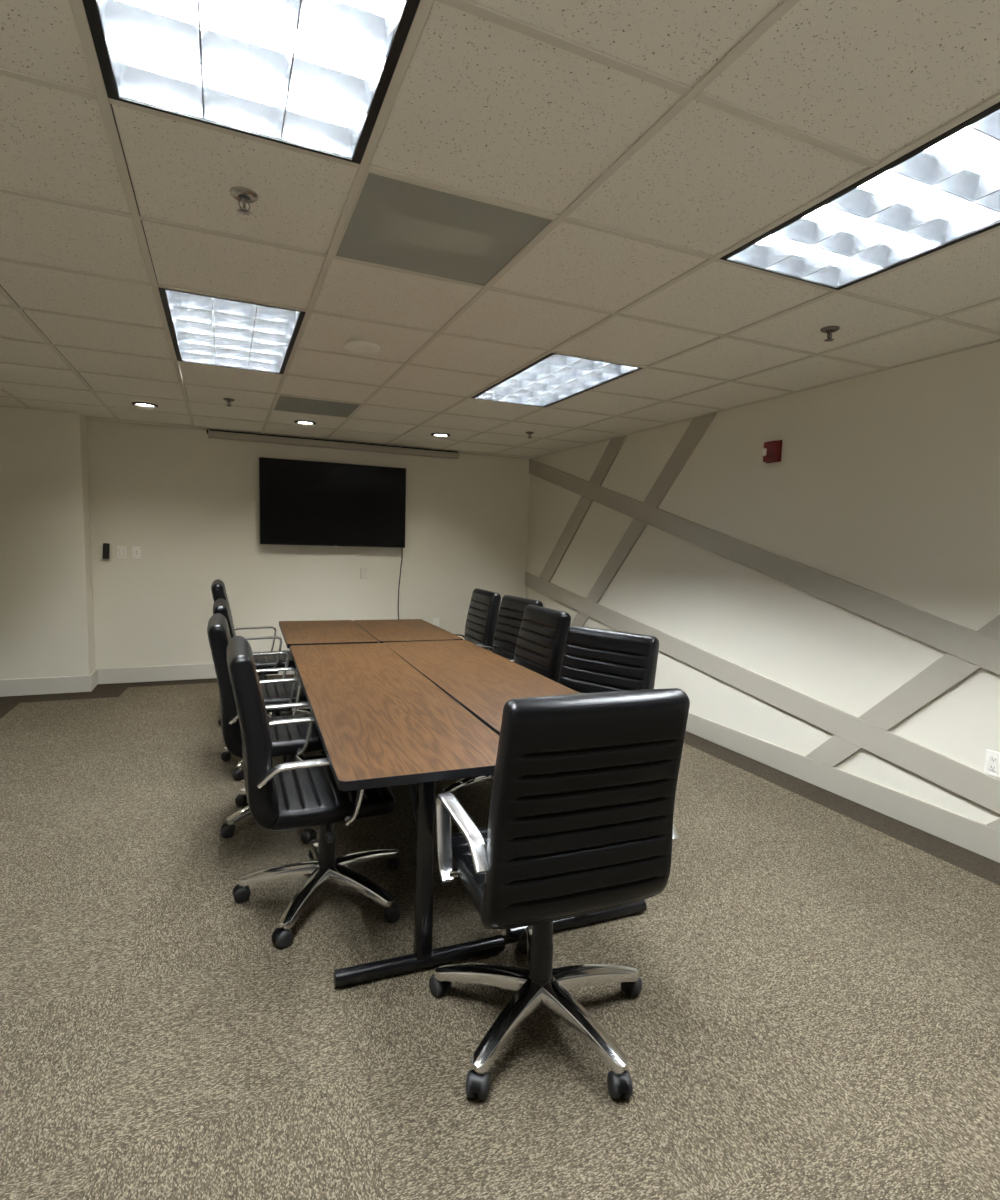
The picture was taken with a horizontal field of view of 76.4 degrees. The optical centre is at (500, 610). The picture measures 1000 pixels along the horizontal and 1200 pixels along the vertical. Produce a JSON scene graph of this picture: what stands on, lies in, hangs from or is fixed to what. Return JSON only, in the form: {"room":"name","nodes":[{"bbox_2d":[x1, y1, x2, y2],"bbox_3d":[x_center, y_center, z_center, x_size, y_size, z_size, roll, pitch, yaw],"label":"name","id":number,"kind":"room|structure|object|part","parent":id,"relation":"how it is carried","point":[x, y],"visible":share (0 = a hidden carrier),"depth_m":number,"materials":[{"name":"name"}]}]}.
{"room":"conference room","nodes":[
{"label":"conference room","id":0,"kind":"room"},
{"bbox_2d":[0,388,95,679],"bbox_3d":[-4.067,-0.650,5.617,0.730,2.730,0.430,-1,6,-23],"label":"wall","id":1,"kind":"structure","parent":0,"point":[47,611],"depth_m":5.46,"materials":[{"name":"beige paint"}]},
{"bbox_2d":[0,104,380,398],"bbox_3d":[-0.600,-1.658,3.192,5.190,0.020,7.150,-1,6,-23],"label":"trim","id":2,"kind":"structure","parent":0,"point":[110,104],"depth_m":2.76,"materials":[{"name":"grey metal"}]},
{"bbox_2d":[86,402,529,668],"bbox_3d":[-1.694,-0.705,6.815,4.580,2.730,0.120,-1,6,-23],"label":"wall","id":3,"kind":"structure","parent":0,"point":[189,498],"depth_m":6.38,"materials":[{"name":"beige paint"}]},
{"bbox_2d":[99,543,109,559],"bbox_3d":[-3.669,-0.547,5.887,0.089,0.158,0.036,-1,6,-23],"label":"card reader","id":4,"kind":"object","parent":3,"relation":"attached to","point":[104,550],"visible":1,"depth_m":5.88,"materials":[{"name":"black plastic"}]},
{"bbox_2d":[117,546,125,558],"bbox_3d":[-3.550,-0.547,5.953,0.076,0.120,0.011,-1,6,-23],"label":"light switch","id":5,"kind":"object","parent":3,"relation":"attached to","point":[121,550],"visible":1,"depth_m":5.95,"materials":[{"name":"white plastic"}]},
{"bbox_2d":[132,546,140,558],"bbox_3d":[-3.435,-0.548,5.997,0.076,0.120,0.021,-1,6,-23],"label":"light switch","id":6,"kind":"object","parent":3,"relation":"attached to","point":[136,550],"visible":1,"depth_m":6.00,"materials":[{"name":"white plastic"}]},
{"bbox_2d":[0,664,293,696],"bbox_3d":[-2.041,0.609,6.574,5.172,0.147,0.324,-1,6,-23],"label":"baseboard","id":7,"kind":"structure","parent":3,"relation":"attached to","point":[198,671],"depth_m":6.00,"materials":[{"name":"grey paint"}]},
{"bbox_2d":[259,457,405,547],"bbox_3d":[-1.727,-1.099,6.640,1.484,0.866,0.084,-1,6,-23],"label":"television","id":8,"kind":"object","parent":3,"relation":"attached to","point":[301,502],"visible":1,"depth_m":6.58,"materials":[{"name":"black plastic"}]},
{"bbox_2d":[398,548,402,618],"bbox_3d":[-0.935,-0.282,7.108,0.428,0.968,0.031,-1,6,-23],"label":"power cord","id":9,"kind":"object","parent":8,"relation":"hanging from","point":[402,548],"visible":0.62,"depth_m":7.03,"materials":[{"name":"black plastic"}]},
{"bbox_2d":[361,567,367,578],"bbox_3d":[-1.477,-0.408,6.874,0.076,0.120,0.008,-1,6,-23],"label":"outlet cover","id":10,"kind":"object","parent":3,"relation":"attached to","point":[364,570],"visible":1,"depth_m":6.87,"materials":[{"name":"beige plastic"}]},
{"bbox_2d":[433,619,438,626],"bbox_3d":[-0.737,0.150,7.261,0.076,0.120,0.011,-1,6,-23],"label":"wall outlet","id":11,"kind":"object","parent":3,"relation":"attached to","point":[435,621],"visible":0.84,"depth_m":7.26,"materials":[{"name":"white plastic"}]},
{"bbox_2d":[0,674,999,1199],"bbox_3d":[-0.679,1.046,3.474,5.190,0.001,7.150,-1,6,-23],"label":"floor","id":12,"kind":"structure","parent":0,"point":[815,1015],"depth_m":1.96,"materials":[{"name":"carpet"}]},
{"bbox_2d":[211,579,309,725],"bbox_3d":[-1.771,0.330,4.731,0.699,1.101,0.673,0,6,-18],"label":"office chair","id":13,"kind":"object","parent":12,"relation":"on","point":[218,590],"visible":0.29,"depth_m":4.55,"materials":[{"name":"black leather"}]},
{"bbox_3d":[-1.993,0.095,4.584,0.164,0.616,0.528,-1,6,-23],"label":"backrest","id":14,"kind":"part","parent":13,"relation":"part of","materials":[{"name":"black leather"}]},
{"bbox_3d":[-1.935,0.247,4.930,0.369,0.250,0.045,-1,6,-23],"label":"armrest","id":15,"kind":"part","parent":13,"relation":"part of","materials":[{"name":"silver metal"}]},
{"bbox_3d":[-1.716,0.306,4.427,0.369,0.250,0.045,-1,6,-23],"label":"armrest","id":16,"kind":"part","parent":13,"relation":"part of","materials":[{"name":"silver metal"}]},
{"bbox_3d":[-1.759,0.372,4.719,0.469,0.092,0.498,-1,6,-23],"label":"seat","id":17,"kind":"part","parent":13,"relation":"part of","materials":[{"name":"black leather"}]},
{"bbox_3d":[-1.611,0.773,4.848,0.298,0.075,0.060,-2,7,-28],"label":"leg","id":18,"kind":"part","parent":13,"relation":"part of","materials":[{"name":"silver metal"}]},
{"bbox_2d":[207,613,323,843],"bbox_3d":[-1.062,0.547,3.181,0.753,1.031,0.693,-1,6,-23],"label":"office chair","id":19,"kind":"object","parent":12,"relation":"on","point":[289,741],"visible":0.56,"depth_m":2.96,"materials":[{"name":"black leather"}]},
{"bbox_3d":[-1.322,0.343,3.073,0.164,0.616,0.528,-1,6,-23],"label":"backrest","id":20,"kind":"part","parent":19,"relation":"part of","materials":[{"name":"black leather"}]},
{"bbox_3d":[-1.196,0.966,3.115,0.060,0.075,0.298,7,8,41],"label":"leg","id":21,"kind":"part","parent":19,"relation":"part of","materials":[{"name":"silver metal"}]},
{"bbox_3d":[-1.243,0.943,3.327,0.298,0.075,0.060,4,6,23],"label":"leg","id":22,"kind":"part","parent":19,"relation":"part of","materials":[{"name":"silver metal"}]},
{"bbox_3d":[-1.045,0.554,2.916,0.369,0.250,0.045,-1,6,-23],"label":"armrest","id":23,"kind":"part","parent":19,"relation":"part of","materials":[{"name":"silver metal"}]},
{"bbox_3d":[-1.264,0.495,3.419,0.369,0.250,0.045,-1,6,-23],"label":"armrest","id":24,"kind":"part","parent":19,"relation":"part of","materials":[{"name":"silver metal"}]},
{"bbox_3d":[-1.088,0.620,3.208,0.469,0.092,0.498,-1,6,-23],"label":"seat","id":25,"kind":"part","parent":19,"relation":"part of","materials":[{"name":"black leather"}]},
{"bbox_2d":[213,598,324,779],"bbox_3d":[-1.422,0.450,4.008,0.700,1.029,0.671,-1,6,-23],"label":"office chair","id":26,"kind":"object","parent":12,"relation":"on","point":[284,692],"visible":0.28,"depth_m":3.83,"materials":[{"name":"black leather"}]},
{"bbox_3d":[-1.654,0.251,3.861,0.164,0.616,0.528,-1,6,-23],"label":"backrest","id":27,"kind":"part","parent":26,"relation":"part of","materials":[{"name":"black leather"}]},
{"bbox_3d":[-1.486,0.880,3.862,0.060,0.075,0.298,4,6,20],"label":"leg","id":28,"kind":"part","parent":26,"relation":"part of","materials":[{"name":"silver metal"}]},
{"bbox_3d":[-1.596,0.403,4.207,0.369,0.250,0.045,-1,6,-23],"label":"armrest","id":29,"kind":"part","parent":26,"relation":"part of","materials":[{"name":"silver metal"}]},
{"bbox_3d":[-1.377,0.462,3.704,0.369,0.250,0.045,-1,6,-23],"label":"armrest","id":30,"kind":"part","parent":26,"relation":"part of","materials":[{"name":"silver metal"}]},
{"bbox_3d":[-1.420,0.528,3.996,0.469,0.092,0.498,-1,6,-23],"label":"seat","id":31,"kind":"part","parent":26,"relation":"part of","materials":[{"name":"black leather"}]},
{"bbox_3d":[-1.277,0.880,3.920,0.298,0.075,0.060,6,8,38],"label":"leg","id":32,"kind":"part","parent":26,"relation":"part of","materials":[{"name":"silver metal"}]},
{"bbox_2d":[227,636,401,947],"bbox_3d":[-0.706,0.627,2.515,0.685,1.031,0.662,-1,6,-23],"label":"office chair","id":33,"kind":"object","parent":12,"relation":"on","point":[299,794],"visible":0.88,"depth_m":2.31,"materials":[{"name":"black leather"}]},
{"bbox_3d":[-0.925,0.428,2.362,0.164,0.616,0.528,-1,6,-23],"label":"backrest","id":34,"kind":"part","parent":33,"relation":"part of","materials":[{"name":"black leather"}]},
{"bbox_3d":[-0.876,1.038,2.513,0.298,0.075,0.060,1,6,-7],"label":"leg","id":35,"kind":"part","parent":33,"relation":"part of","materials":[{"name":"silver metal"}]},
{"bbox_3d":[-0.867,0.581,2.708,0.369,0.250,0.045,-1,6,-23],"label":"armrest","id":36,"kind":"part","parent":33,"relation":"part of","materials":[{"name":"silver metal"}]},
{"bbox_3d":[-0.729,1.059,2.355,0.060,0.075,0.298,3,6,11],"label":"leg","id":37,"kind":"part","parent":33,"relation":"part of","materials":[{"name":"silver metal"}]},
{"bbox_3d":[-0.648,0.639,2.205,0.369,0.250,0.045,-1,6,-23],"label":"armrest","id":38,"kind":"part","parent":33,"relation":"part of","materials":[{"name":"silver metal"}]},
{"bbox_3d":[-0.770,1.022,2.702,0.060,0.075,0.298,-1,7,-25],"label":"leg","id":39,"kind":"part","parent":33,"relation":"part of","materials":[{"name":"silver metal"}]},
{"bbox_3d":[-0.642,0.798,2.342,0.022,0.032,0.200,-1,6,-23],"label":"lever","id":40,"kind":"part","parent":33,"relation":"part of","materials":[{"name":"black plastic"}]},
{"bbox_3d":[-0.691,0.706,2.497,0.469,0.092,0.498,-1,6,-23],"label":"seat","id":41,"kind":"part","parent":33,"relation":"part of","materials":[{"name":"black leather"}]},
{"bbox_3d":[-0.531,1.055,2.446,0.298,0.075,0.060,5,7,29],"label":"leg","id":42,"kind":"part","parent":33,"relation":"part of","materials":[{"name":"silver metal"}]},
{"bbox_3d":[-0.557,1.032,2.661,0.298,0.075,0.060,-4,8,-43],"label":"leg","id":43,"kind":"part","parent":33,"relation":"part of","materials":[{"name":"silver metal"}]},
{"bbox_2d":[279,620,377,715],"bbox_3d":[-1.326,0.517,4.771,0.586,0.746,1.200,-1,6,-22],"label":"folding table","id":44,"kind":"object","parent":12,"relation":"on","point":[322,632],"visible":0.41,"depth_m":4.61,"materials":[{"name":"brown wood"}]},
{"bbox_2d":[290,643,504,987],"bbox_3d":[-0.635,0.718,3.070,0.596,0.740,2.440,-1,6,-21],"label":"folding table","id":45,"kind":"object","parent":12,"relation":"on","point":[379,721],"visible":0.86,"depth_m":2.21,"materials":[{"name":"brown wood"}]},
{"bbox_3d":[-0.250,0.821,2.093,0.220,0.659,0.060,-1,6,-21],"label":"leg","id":46,"kind":"part","parent":45,"relation":"part of","materials":[{"name":"black metal"}]},
{"bbox_2d":[353,619,463,642],"bbox_3d":[-0.771,0.510,5.014,0.600,0.742,1.200,-1,6,-22],"label":"folding table","id":47,"kind":"object","parent":12,"relation":"on","point":[393,630],"visible":0.37,"depth_m":4.85,"materials":[{"name":"brown wood"}]},
{"bbox_2d":[452,588,500,651],"bbox_3d":[-0.407,0.371,4.891,0.688,1.062,0.674,-1,6,-20],"label":"office chair","id":48,"kind":"object","parent":12,"relation":"on","point":[484,606],"visible":0.36,"depth_m":4.79,"materials":[{"name":"black leather"}]},
{"bbox_2d":[442,604,570,793],"bbox_3d":[-0.019,0.520,3.568,0.706,1.066,0.676,-1,6,-21],"label":"office chair","id":49,"kind":"object","parent":12,"relation":"on","point":[541,640],"visible":0.19,"depth_m":3.53,"materials":[{"name":"black leather"}]},
{"bbox_3d":[-0.189,0.953,3.524,0.298,0.075,0.060,-3,7,-37],"label":"leg","id":50,"kind":"part","parent":49,"relation":"part of","materials":[{"name":"silver metal"}]},
{"bbox_3d":[0.220,0.291,3.664,0.164,0.616,0.528,-1,6,-21],"label":"backrest","id":51,"kind":"part","parent":49,"relation":"part of","materials":[{"name":"black leather"}]},
{"bbox_2d":[480,595,542,661],"bbox_3d":[-0.152,0.441,4.315,0.700,1.059,0.683,-1,7,-26],"label":"office chair","id":52,"kind":"object","parent":12,"relation":"on","point":[511,611],"visible":0.21,"depth_m":4.40,"materials":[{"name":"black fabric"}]},
{"bbox_2d":[384,640,646,940],"bbox_3d":[-0.096,0.704,3.353,0.594,0.740,2.355,-1,6,-22],"label":"folding table","id":53,"kind":"object","parent":12,"relation":"on","point":[481,680],"visible":0.36,"depth_m":3.18,"materials":[{"name":"brown wood"}]},
{"bbox_2d":[429,688,689,1099],"bbox_3d":[0.162,0.703,1.873,0.659,1.065,0.691,-1,6,-21],"label":"office chair","id":54,"kind":"object","parent":12,"relation":"on","point":[581,813],"visible":1,"depth_m":1.60,"materials":[{"name":"black leather"}]},
{"bbox_3d":[-0.108,0.672,1.719,0.045,0.250,0.369,-1,6,-21],"label":"armrest","id":55,"kind":"part","parent":54,"relation":"part of","materials":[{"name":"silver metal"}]},
{"bbox_3d":[-0.058,1.120,1.959,0.298,0.075,0.060,3,6,16],"label":"leg","id":56,"kind":"part","parent":54,"relation":"part of","materials":[{"name":"silver metal"}]},
{"bbox_3d":[0.016,1.143,1.756,0.060,0.075,0.298,6,7,34],"label":"leg","id":57,"kind":"part","parent":54,"relation":"part of","materials":[{"name":"silver metal"}]},
{"bbox_3d":[0.113,1.111,2.093,0.060,0.075,0.298,1,6,-2],"label":"leg","id":58,"kind":"part","parent":54,"relation":"part of","materials":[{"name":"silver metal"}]},
{"bbox_3d":[0.119,0.757,1.899,0.498,0.092,0.469,-1,6,-21],"label":"seat","id":59,"kind":"part","parent":54,"relation":"part of","materials":[{"name":"black leather"}]},
{"bbox_3d":[0.222,0.505,1.625,0.528,0.616,0.164,-1,6,-21],"label":"backrest","id":60,"kind":"part","parent":54,"relation":"part of","materials":[{"name":"black leather"}]},
{"bbox_3d":[0.233,1.149,1.764,0.060,0.075,0.298,-3,8,-38],"label":"leg","id":61,"kind":"part","parent":54,"relation":"part of","materials":[{"name":"silver metal"}]},
{"bbox_3d":[0.293,1.129,1.972,0.298,0.075,0.060,0,6,-20],"label":"leg","id":62,"kind":"part","parent":54,"relation":"part of","materials":[{"name":"silver metal"}]},
{"bbox_3d":[0.406,0.666,1.919,0.045,0.250,0.369,-1,6,-21],"label":"armrest","id":63,"kind":"part","parent":54,"relation":"part of","materials":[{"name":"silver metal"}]},
{"bbox_2d":[558,626,658,692],"bbox_3d":[0.346,0.619,2.933,0.683,1.019,0.657,7,8,43],"label":"office chair","id":64,"kind":"object","parent":12,"relation":"on","point":[594,660],"visible":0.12,"depth_m":3.03,"materials":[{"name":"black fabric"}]},
{"bbox_2d":[0,0,999,458],"bbox_3d":[-0.605,-1.383,3.222,5.166,0.013,7.132,-1,6,-23],"label":"ceiling","id":65,"kind":"structure","parent":0,"point":[481,106],"depth_m":2.00,"materials":[{"name":"tile"}]},
{"bbox_2d":[132,402,157,407],"bbox_3d":[-2.805,-1.663,5.012,0.184,0.096,0.184,-1,6,-23],"label":"recessed light","id":66,"kind":"object","parent":65,"relation":"in","point":[139,404],"visible":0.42,"depth_m":5.03,"materials":[{"name":"white glass"}]},
{"bbox_2d":[223,398,234,406],"bbox_3d":[-2.023,-1.548,4.736,0.080,0.053,0.080,5,7,29],"label":"sprinkler","id":67,"kind":"object","parent":65,"relation":"attached to","point":[229,400],"visible":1,"depth_m":4.73,"materials":[{"name":"silver metal"}]},
{"bbox_2d":[158,285,305,373],"bbox_3d":[-1.377,-1.467,3.271,0.586,0.140,1.195,-1,6,-23],"label":"ceiling light","id":68,"kind":"object","parent":65,"relation":"attached to","point":[204,329],"visible":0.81,"depth_m":3.21,"materials":[{"name":"white plastic"}]},
{"bbox_2d":[230,186,257,215],"bbox_3d":[-0.765,-1.216,1.897,0.080,0.053,0.080,-4,8,-42],"label":"sprinkler","id":69,"kind":"object","parent":65,"relation":"attached to","point":[242,194],"visible":1,"depth_m":1.89,"materials":[{"name":"silver metal"}]},
{"bbox_2d":[82,0,419,163],"bbox_3d":[-0.408,-1.207,1.048,0.586,0.140,1.195,-1,6,-23],"label":"ceiling light","id":70,"kind":"object","parent":65,"relation":"attached to","point":[315,76],"visible":1,"depth_m":1.44,"materials":[{"name":"white plastic"}]},
{"bbox_2d":[294,420,315,424],"bbox_3d":[-1.714,-1.689,5.572,0.184,0.096,0.184,-1,6,-23],"label":"recessed light","id":71,"kind":"object","parent":65,"relation":"in","point":[302,422],"visible":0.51,"depth_m":5.58,"materials":[{"name":"white glass"}]},
{"bbox_2d":[273,394,360,417],"bbox_3d":[-1.423,-1.652,4.901,0.586,0.165,0.586,-1,6,-23],"label":"ceiling vent","id":72,"kind":"object","parent":65,"relation":"in","point":[284,403],"visible":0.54,"depth_m":5.10,"materials":[{"name":"white metal"}]},
{"bbox_2d":[207,429,459,458],"bbox_3d":[-1.643,-1.712,6.590,2.547,0.076,0.096,-1,6,-23],"label":"projection screen","id":73,"kind":"object","parent":65,"relation":"attached to","point":[216,434],"visible":1,"depth_m":6.50,"materials":[{"name":"beige paint"}]},
{"bbox_2d":[344,338,379,353],"bbox_3d":[-0.718,-1.367,3.291,0.182,0.039,0.182,-1,6,-23],"label":"ceiling detector","id":74,"kind":"object","parent":65,"relation":"attached to","point":[356,345],"visible":1,"depth_m":3.25,"materials":[{"name":"beige plastic"}]},
{"bbox_2d":[431,433,449,436],"bbox_3d":[-0.566,-1.701,6.005,0.184,0.096,0.184,-1,6,-23],"label":"recessed light","id":75,"kind":"object","parent":65,"relation":"in","point":[432,434],"visible":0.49,"depth_m":5.98,"materials":[{"name":"white"}]},
{"bbox_2d":[334,170,554,286],"bbox_3d":[-0.212,-1.326,2.123,0.586,0.165,0.586,-1,6,-23],"label":"ceiling vent","id":76,"kind":"object","parent":65,"relation":"in","point":[394,223],"visible":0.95,"depth_m":2.22,"materials":[{"name":"white metal"}]},
{"bbox_2d":[0,0,999,457],"bbox_3d":[-0.608,-1.373,3.222,5.166,0.006,7.150,-1,6,-23],"label":"ceiling grid","id":77,"kind":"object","parent":65,"relation":"attached to","point":[424,7],"depth_m":2.05,"materials":[{"name":"beige paint"}]},
{"bbox_2d":[471,351,642,406],"bbox_3d":[0.300,-1.493,3.999,0.586,0.140,1.195,-1,6,-23],"label":"ceiling light","id":78,"kind":"object","parent":65,"relation":"attached to","point":[554,378],"visible":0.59,"depth_m":3.98,"materials":[{"name":"white plastic"}]},
{"bbox_2d":[820,326,839,341],"bbox_3d":[1.492,-1.252,2.885,0.080,0.053,0.080,-2,7,-32],"label":"sprinkler","id":79,"kind":"object","parent":65,"relation":"attached to","point":[828,329],"visible":1,"depth_m":2.88,"materials":[{"name":"silver metal"}]},
{"bbox_2d":[720,102,999,289],"bbox_3d":[1.269,-1.233,1.776,0.586,0.140,1.195,-1,6,-23],"label":"ceiling light","id":80,"kind":"object","parent":65,"relation":"attached to","point":[944,192],"visible":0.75,"depth_m":1.97,"materials":[{"name":"white plastic"}]},
{"bbox_2d":[526,342,999,823],"bbox_3d":[1.796,-0.349,4.390,0.120,2.730,7.150,-1,6,-23],"label":"wall","id":81,"kind":"structure","parent":0,"point":[887,482],"depth_m":3.85,"materials":[{"name":"beige paint"}]},
{"bbox_2d":[2,339,999,458],"bbox_3d":[-0.608,-1.372,3.222,5.190,0.003,7.150,-1,6,-23],"label":"trim","id":82,"kind":"structure","parent":81,"relation":"attached to","point":[995,341],"depth_m":4.29,"materials":[{"name":"beige paint"}]},
{"bbox_2d":[539,435,627,581],"bbox_3d":[0.789,-0.959,6.513,0.018,1.412,1.626,-1,6,-23],"label":"trim","id":83,"kind":"structure","parent":81,"relation":"attached to","point":[614,446],"depth_m":6.46,"materials":[{"name":"beige paint"}]},
{"bbox_2d":[570,413,716,626],"bbox_3d":[1.068,-0.452,5.889,0.018,2.275,2.433,-1,6,-23],"label":"trim","id":84,"kind":"structure","parent":81,"relation":"attached to","point":[698,426],"depth_m":5.33,"materials":[{"name":"beige paint"}]},
{"bbox_2d":[525,572,999,813],"bbox_3d":[1.665,0.375,4.545,0.018,0.944,6.916,-1,6,-23],"label":"trim","id":85,"kind":"structure","parent":81,"relation":"attached to","point":[973,784],"depth_m":3.92,"materials":[{"name":"beige paint"}]},
{"bbox_2d":[529,459,999,674],"bbox_3d":[1.729,-0.370,4.369,0.018,2.084,7.129,-1,6,-23],"label":"trim","id":86,"kind":"structure","parent":81,"relation":"attached to","point":[983,651],"depth_m":3.92,"materials":[{"name":"beige paint"}]},
{"bbox_2d":[761,440,782,462],"bbox_3d":[1.778,-1.047,4.179,0.060,0.140,0.122,-1,6,-23],"label":"fire alarm","id":87,"kind":"object","parent":81,"relation":"attached to","point":[771,452],"visible":1,"depth_m":4.15,"materials":[{"name":"red plastic"}]},
{"bbox_2d":[686,712,999,862],"bbox_3d":[1.694,0.933,4.499,0.018,0.152,7.116,-1,6,-23],"label":"trim","id":88,"kind":"structure","parent":81,"relation":"attached to","point":[975,836],"depth_m":3.63,"materials":[{"name":"beige paint"}]},
{"bbox_2d":[805,615,999,766],"bbox_3d":[2.436,-0.085,2.753,0.018,2.275,2.459,-1,6,-23],"label":"trim","id":89,"kind":"structure","parent":81,"relation":"attached to","point":[949,670],"depth_m":3.36,"materials":[{"name":"beige paint"}]},
{"bbox_2d":[984,749,999,777],"bbox_3d":[2.338,0.725,3.015,0.011,0.120,0.076,-1,6,-23],"label":"wall outlet","id":90,"kind":"object","parent":81,"relation":"attached to","point":[992,759],"visible":1,"depth_m":3.02,"materials":[{"name":"white plastic"}]},
{"bbox_2d":[989,764,996,771],"bbox_3d":[2.335,0.745,3.016,0.005,0.028,0.032,-1,6,-23],"label":"receptacle","id":91,"kind":"object","parent":90,"relation":"attached to","point":[992,767],"depth_m":3.02,"materials":[{"name":"grey plastic"}]},
{"bbox_2d":[990,756,997,762],"bbox_3d":[2.336,0.705,3.012,0.005,0.028,0.032,-1,6,-23],"label":"receptacle","id":92,"kind":"object","parent":90,"relation":"attached to","point":[993,759],"depth_m":3.01,"materials":[{"name":"grey plastic"}]},
{"bbox_2d":[986,818,999,829],"bbox_3d":[2.384,1.004,2.911,0.018,0.073,0.289,-1,6,-23],"label":"trim","id":93,"kind":"structure","parent":81,"relation":"attached to","point":[995,824],"depth_m":3.00,"materials":[{"name":"beige paint"}]}
]}

